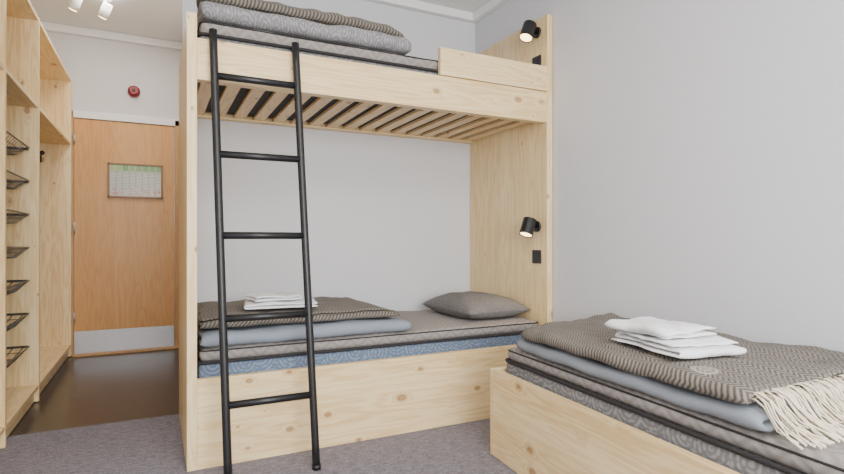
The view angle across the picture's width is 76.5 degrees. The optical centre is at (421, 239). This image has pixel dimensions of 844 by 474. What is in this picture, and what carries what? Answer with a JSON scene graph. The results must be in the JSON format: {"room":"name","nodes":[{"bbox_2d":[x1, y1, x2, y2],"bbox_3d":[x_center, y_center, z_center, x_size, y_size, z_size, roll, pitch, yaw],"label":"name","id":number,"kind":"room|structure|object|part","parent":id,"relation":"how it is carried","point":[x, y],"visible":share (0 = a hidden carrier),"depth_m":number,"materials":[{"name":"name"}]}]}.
{"room":"hostel dormitory room","nodes":[
{"label":"hostel dormitory room","id":0,"kind":"room"},
{"bbox_2d":[9,349,178,435],"bbox_3d":[-0.430,1.090,1.909,3.673,0.100,7.800,0,0,-27],"label":"floor","id":1,"kind":"structure","parent":0,"point":[100,389],"depth_m":3.65,"materials":[{"name":"plastic"}]},
{"bbox_2d":[73,346,178,357],"bbox_3d":[-2.720,1.030,4.963,0.870,0.020,0.090,0,0,-27],"label":"threshold","id":2,"kind":"object","parent":1,"relation":"on","point":[170,347],"depth_m":4.92,"materials":[{"name":"brown wood"}]},
{"bbox_2d":[0,414,517,473],"bbox_3d":[0.060,1.038,0.925,3.469,0.005,5.398,0,0,-27],"label":"carpet","id":3,"kind":"object","parent":1,"relation":"on","point":[153,445],"visible":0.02,"depth_m":2.59,"materials":[{"name":"grey carpet"}]},
{"bbox_2d":[0,0,71,448],"bbox_3d":[-2.684,-0.198,3.221,0.594,2.464,3.188,0,0,-27],"label":"wardrobe","id":4,"kind":"object","parent":3,"relation":"on","point":[36,86],"visible":1,"depth_m":3.41,"materials":[{"name":"brown wood"}]},
{"bbox_2d":[6,346,29,368],"bbox_3d":[-2.528,0.700,2.930,0.500,0.068,0.831,0,0,-27],"label":"wire basket","id":5,"kind":"object","parent":4,"relation":"on","point":[13,353],"depth_m":3.36,"materials":[{"name":"black metal"}]},
{"bbox_2d":[6,313,29,331],"bbox_3d":[-2.528,0.492,2.930,0.500,0.068,0.831,0,0,-27],"label":"wire basket","id":6,"kind":"object","parent":4,"relation":"on","point":[13,320],"depth_m":3.36,"materials":[{"name":"black metal"}]},
{"bbox_2d":[6,280,29,295],"bbox_3d":[-2.528,0.283,2.930,0.500,0.068,0.831,0,0,-27],"label":"wire basket","id":7,"kind":"object","parent":4,"relation":"on","point":[12,286],"depth_m":3.36,"materials":[{"name":"black metal"}]},
{"bbox_2d":[6,247,29,258],"bbox_3d":[-2.528,0.075,2.930,0.500,0.068,0.831,0,0,-27],"label":"wire basket","id":8,"kind":"object","parent":4,"relation":"on","point":[11,252],"depth_m":3.34,"materials":[{"name":"black metal"}]},
{"bbox_2d":[6,209,29,223],"bbox_3d":[-2.528,-0.134,2.930,0.500,0.068,0.831,0,0,-27],"label":"wire basket","id":9,"kind":"object","parent":4,"relation":"on","point":[12,216],"depth_m":3.34,"materials":[{"name":"black metal"}]},
{"bbox_2d":[6,169,29,188],"bbox_3d":[-2.528,-0.342,2.930,0.500,0.068,0.831,0,0,-27],"label":"wire basket","id":10,"kind":"object","parent":4,"relation":"on","point":[19,182],"depth_m":3.33,"materials":[{"name":"black metal"}]},
{"bbox_2d":[6,130,29,154],"bbox_3d":[-2.528,-0.551,2.930,0.500,0.068,0.831,0,0,-27],"label":"wire basket","id":11,"kind":"object","parent":4,"relation":"on","point":[11,149],"depth_m":3.28,"materials":[{"name":"black metal"}]},
{"bbox_2d":[6,68,37,107],"bbox_3d":[-2.533,-0.857,2.927,0.578,0.023,0.831,0,0,-27],"label":"shelf","id":12,"kind":"object","parent":4,"relation":"attached to","point":[17,96],"depth_m":3.15,"materials":[{"name":"brown wood"}]},
{"bbox_2d":[40,108,70,144],"bbox_3d":[-3.055,-0.857,3.974,0.578,0.023,1.451,0,0,-27],"label":"shelf","id":13,"kind":"object","parent":4,"relation":"attached to","point":[50,134],"depth_m":4.28,"materials":[{"name":"brown wood"}]},
{"bbox_2d":[179,11,551,471],"bbox_3d":[-0.320,-0.178,3.246,2.072,2.424,0.900,0,0,-27],"label":"bunk bed","id":14,"kind":"object","parent":3,"relation":"on","point":[511,163],"visible":0.72,"depth_m":2.96,"materials":[{"name":"brown wood"}]},
{"bbox_2d":[209,28,320,473],"bbox_3d":[-0.718,0.042,2.433,0.458,1.983,0.286,0,0,-27],"label":"ladder","id":15,"kind":"object","parent":14,"relation":"attached to","point":[215,75],"visible":1,"depth_m":2.39,"materials":[{"name":"black metal"}]},
{"bbox_3d":[-0.513,-0.823,3.634,1.988,0.175,0.031,0,0,-27],"label":"rail","id":16,"kind":"part","parent":14,"relation":"part of","materials":[{"name":"brown wood"}]},
{"bbox_2d":[197,21,513,137],"bbox_3d":[-0.321,-0.893,3.247,1.986,0.254,0.832,0,0,-27],"label":"mattress","id":17,"kind":"object","parent":14,"relation":"on","point":[225,33],"visible":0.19,"depth_m":2.80,"materials":[{"name":"grey fabric"}]},
{"bbox_2d":[197,1,411,54],"bbox_3d":[-0.705,-1.069,3.025,1.078,0.098,0.812,0,0,-27],"label":"duvet","id":18,"kind":"object","parent":17,"relation":"on","point":[208,11],"visible":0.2,"depth_m":2.65,"materials":[{"name":"grey fabric"}]},
{"bbox_2d":[196,0,403,36],"bbox_3d":[-0.732,-1.151,3.042,1.054,0.087,0.791,0,0,-27],"label":"blanket","id":19,"kind":"object","parent":18,"relation":"on","point":[327,18],"visible":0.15,"depth_m":2.70,"materials":[{"name":"grey fabric"}]},
{"bbox_3d":[-0.128,0.831,2.860,1.988,0.406,0.031,0,0,-27],"label":"rail","id":20,"kind":"part","parent":14,"relation":"part of","materials":[{"name":"brown wood"}]},
{"bbox_2d":[197,309,537,377],"bbox_3d":[-0.321,0.617,3.247,1.986,0.244,0.832,0,0,-27],"label":"mattress","id":21,"kind":"object","parent":14,"relation":"on","point":[431,331],"visible":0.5,"depth_m":2.85,"materials":[{"name":"grey fabric"}]},
{"bbox_2d":[197,317,411,346],"bbox_3d":[-0.706,0.459,3.023,1.076,0.081,0.819,0,0,-27],"label":"duvet","id":22,"kind":"object","parent":21,"relation":"on","point":[269,333],"visible":0.44,"depth_m":2.67,"materials":[{"name":"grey fabric"}]},
{"bbox_2d":[197,296,399,328],"bbox_3d":[-0.742,0.385,3.043,1.027,0.078,0.777,0,0,-27],"label":"blanket","id":23,"kind":"object","parent":22,"relation":"on","point":[328,308],"visible":0.69,"depth_m":2.81,"materials":[{"name":"grey fabric"}]},
{"bbox_2d":[243,297,317,309],"bbox_3d":[-0.747,0.331,2.827,0.377,0.039,0.279,0,0,-20],"label":"folded towel","id":24,"kind":"object","parent":23,"relation":"on","point":[298,303],"visible":0.83,"depth_m":2.72,"materials":[{"name":"white fabric"}]},
{"bbox_2d":[241,291,301,301],"bbox_3d":[-0.786,0.295,2.812,0.271,0.036,0.220,0,0,-32],"label":"folded towel","id":25,"kind":"object","parent":24,"relation":"on","point":[257,297],"visible":1,"depth_m":2.76,"materials":[{"name":"white fabric"}]},
{"bbox_2d":[423,291,530,319],"bbox_3d":[0.348,0.420,3.571,0.470,0.145,0.600,0,0,-28],"label":"pillow","id":26,"kind":"object","parent":21,"relation":"on","point":[474,305],"visible":1,"depth_m":3.38,"materials":[{"name":"fabric"}]},
{"bbox_3d":[-0.128,-0.817,2.860,1.988,0.187,0.031,0,0,-27],"label":"rail","id":27,"kind":"part","parent":14,"relation":"part of","materials":[{"name":"brown wood"}]},
{"bbox_2d":[519,20,540,42],"bbox_3d":[0.668,-1.299,3.336,0.137,0.132,0.096,0,0,-27],"label":"reading lamp","id":28,"kind":"object","parent":14,"relation":"attached to","point":[529,30],"visible":1,"depth_m":3.31,"materials":[{"name":"black metal"}]},
{"bbox_2d":[520,34,531,41],"bbox_3d":[0.646,-1.258,3.319,0.068,0.036,0.072,0,0,-27],"label":"diffuser","id":29,"kind":"object","parent":28,"relation":"attached to","point":[523,37],"depth_m":3.32,"materials":[{"name":"white plastic"}]},
{"bbox_2d":[519,217,540,237],"bbox_3d":[0.668,-0.079,3.336,0.137,0.132,0.096,0,0,-27],"label":"reading lamp","id":30,"kind":"object","parent":14,"relation":"attached to","point":[529,225],"visible":1,"depth_m":3.31,"materials":[{"name":"black metal"}]},
{"bbox_2d":[520,232,531,236],"bbox_3d":[0.646,-0.038,3.319,0.068,0.036,0.072,0,0,-27],"label":"diffuser","id":31,"kind":"object","parent":30,"relation":"attached to","point":[525,234],"depth_m":3.32,"materials":[{"name":"white plastic"}]},
{"bbox_2d":[532,250,540,263],"bbox_3d":[0.720,0.105,3.370,0.013,0.084,0.080,0,0,-27],"label":"light switch","id":32,"kind":"object","parent":14,"relation":"attached to","point":[536,254],"visible":1,"depth_m":3.36,"materials":[{"name":"black plastic"}]},
{"bbox_2d":[532,55,540,64],"bbox_3d":[0.720,-1.115,3.370,0.013,0.084,0.080,0,0,-27],"label":"light switch","id":33,"kind":"object","parent":14,"relation":"attached to","point":[536,60],"visible":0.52,"depth_m":3.35,"materials":[{"name":"black plastic"}]},
{"bbox_2d":[490,367,740,473],"bbox_3d":[1.056,0.827,1.808,0.745,0.413,2.000,0,0,-22],"label":"bed","id":34,"kind":"object","parent":3,"relation":"on","point":[534,429],"visible":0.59,"depth_m":2.05,"materials":[{"name":"brown wood"}]},
{"bbox_2d":[505,347,843,473],"bbox_3d":[1.064,0.623,1.803,0.683,0.233,1.913,0,0,-23],"label":"mattress","id":35,"kind":"object","parent":34,"relation":"on","point":[743,450],"visible":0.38,"depth_m":1.59,"materials":[{"name":"grey fabric"}]},
{"bbox_2d":[516,339,843,431],"bbox_3d":[0.953,0.474,2.093,0.792,0.064,1.230,0,0,-27],"label":"duvet","id":36,"kind":"object","parent":35,"relation":"on","point":[753,416],"visible":0.18,"depth_m":1.66,"materials":[{"name":"grey fabric"}]},
{"bbox_2d":[521,313,843,449],"bbox_3d":[0.969,0.442,2.052,0.892,0.121,1.421,0,0,-27],"label":"blanket","id":37,"kind":"object","parent":36,"relation":"on","point":[770,372],"visible":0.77,"depth_m":1.62,"materials":[{"name":"grey fabric"}]},
{"bbox_2d":[611,331,746,358],"bbox_3d":[0.899,0.357,1.909,0.286,0.051,0.366,0,0,-15],"label":"folded towel","id":38,"kind":"object","parent":37,"relation":"on","point":[709,345],"visible":0.79,"depth_m":1.78,"materials":[{"name":"white fabric"}]},
{"bbox_2d":[604,316,716,338],"bbox_3d":[0.855,0.311,1.939,0.242,0.047,0.308,0,0,-22],"label":"folded towel","id":39,"kind":"object","parent":38,"relation":"on","point":[663,329],"visible":1,"depth_m":1.84,"materials":[{"name":"white fabric"}]},
{"bbox_2d":[30,0,182,41],"bbox_3d":[-2.541,-1.960,3.987,1.750,0.100,2.197,0,0,-27],"label":"ceiling","id":40,"kind":"structure","parent":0,"point":[159,19],"depth_m":4.57,"materials":[{"name":"white paint"}]},
{"bbox_2d":[68,0,82,11],"bbox_3d":[-2.630,-1.823,4.060,0.107,0.172,0.114,0,0,-27],"label":"ceiling spotlight","id":41,"kind":"object","parent":40,"relation":"attached to","point":[74,5],"depth_m":4.04,"materials":[{"name":"white metal"}]},
{"bbox_2d":[98,0,112,19],"bbox_3d":[-2.491,-1.823,4.207,0.107,0.172,0.114,0,0,-27],"label":"ceiling spotlight","id":42,"kind":"object","parent":40,"relation":"attached to","point":[104,12],"depth_m":4.18,"materials":[{"name":"white metal"}]},
{"bbox_2d":[46,31,180,119],"bbox_3d":[-3.009,-0.435,4.925,1.550,2.950,0.100,0,0,-27],"label":"wall","id":43,"kind":"structure","parent":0,"point":[101,72],"depth_m":4.97,"materials":[{"name":"white paint"}]},
{"bbox_2d":[183,0,474,310],"bbox_3d":[-0.532,-0.343,3.705,2.053,2.765,0.100,0,0,-27],"label":"wall","id":44,"kind":"structure","parent":0,"point":[389,216],"depth_m":3.66,"materials":[{"name":"paint"}]},
{"bbox_2d":[366,0,477,22],"bbox_3d":[-0.500,-1.694,3.637,2.051,0.061,0.049,0,0,-27],"label":"trim","id":45,"kind":"structure","parent":44,"relation":"attached to","point":[415,5],"depth_m":3.90,"materials":[{"name":"white paint"}]},
{"bbox_2d":[418,0,489,12],"bbox_3d":[0.060,-1.792,0.925,3.673,0.135,5.603,0,0,-27],"label":"ceiling","id":46,"kind":"structure","parent":0,"point":[472,6],"depth_m":3.90,"materials":[{"name":"white paint"}]},
{"bbox_2d":[475,0,843,351],"bbox_3d":[1.659,-0.343,1.723,0.100,2.765,5.603,0,0,-27],"label":"wall","id":47,"kind":"structure","parent":0,"point":[698,145],"depth_m":2.42,"materials":[{"name":"paint"}]},
{"bbox_2d":[473,0,508,20],"bbox_3d":[1.602,-1.694,1.667,0.049,0.061,5.353,0,0,-27],"label":"trim","id":48,"kind":"structure","parent":47,"relation":"attached to","point":[492,5],"depth_m":3.89,"materials":[{"name":"white paint"}]},
{"bbox_3d":[-1.780,-0.435,4.310,0.100,2.950,2.097,0,0,-27],"label":"wall","id":49,"kind":"structure","parent":0,"visible":0},
{"bbox_2d":[41,21,182,49],"bbox_3d":[-2.974,-1.875,4.858,1.549,0.069,0.049,0,0,-27],"label":"trim","id":50,"kind":"structure","parent":49,"relation":"attached to","point":[48,26],"depth_m":4.90,"materials":[{"name":"white paint"}]},
{"bbox_2d":[74,118,173,331],"bbox_3d":[-2.756,-0.031,4.984,0.815,2.118,0.040,0,0,-27],"label":"door","id":51,"kind":"structure","parent":49,"relation":"in","point":[124,247],"depth_m":4.94,"materials":[{"name":"brown wood"}]},
{"bbox_2d":[74,325,173,353],"bbox_3d":[-2.746,0.920,4.964,0.811,0.200,0.004,0,0,-27],"label":"kick plate","id":52,"kind":"object","parent":51,"relation":"attached to","point":[94,341],"visible":1,"depth_m":4.95,"materials":[{"name":"metal"}]},
{"bbox_2d":[108,162,162,198],"bbox_3d":[-2.670,-0.550,4.991,0.455,0.320,0.020,0,0,-27],"label":"framed notice","id":53,"kind":"object","parent":51,"relation":"attached to","point":[125,180],"visible":1,"depth_m":4.99,"materials":[{"name":"white paper"}]},
{"bbox_2d":[72,112,178,355],"bbox_3d":[-2.764,-0.055,4.999,0.915,2.190,0.106,0,0,-27],"label":"door frame","id":54,"kind":"structure","parent":49,"relation":"in","point":[176,129],"depth_m":5.14,"materials":[{"name":"brown wood"}]},
{"bbox_3d":[-3.106,-0.110,4.778,0.016,1.700,0.016,0,0,-27],"label":"hinges","id":55,"kind":"part","parent":54,"relation":"part of","materials":[{"name":"silver metal"}]},
{"bbox_2d":[73,110,178,127],"bbox_3d":[-2.744,-1.127,5.010,0.870,0.065,0.105,0,0,-27],"label":"header","id":56,"kind":"object","parent":54,"relation":"attached to","point":[78,114],"depth_m":4.95,"materials":[{"name":"white paint"}]},
{"bbox_2d":[128,86,139,96],"bbox_3d":[-2.688,-1.390,4.991,0.103,0.103,0.066,0,0,-27],"label":"fire alarm sounder","id":57,"kind":"object","parent":49,"relation":"attached to","point":[133,91],"visible":1,"depth_m":4.97,"materials":[{"name":"red plastic"}]}
]}

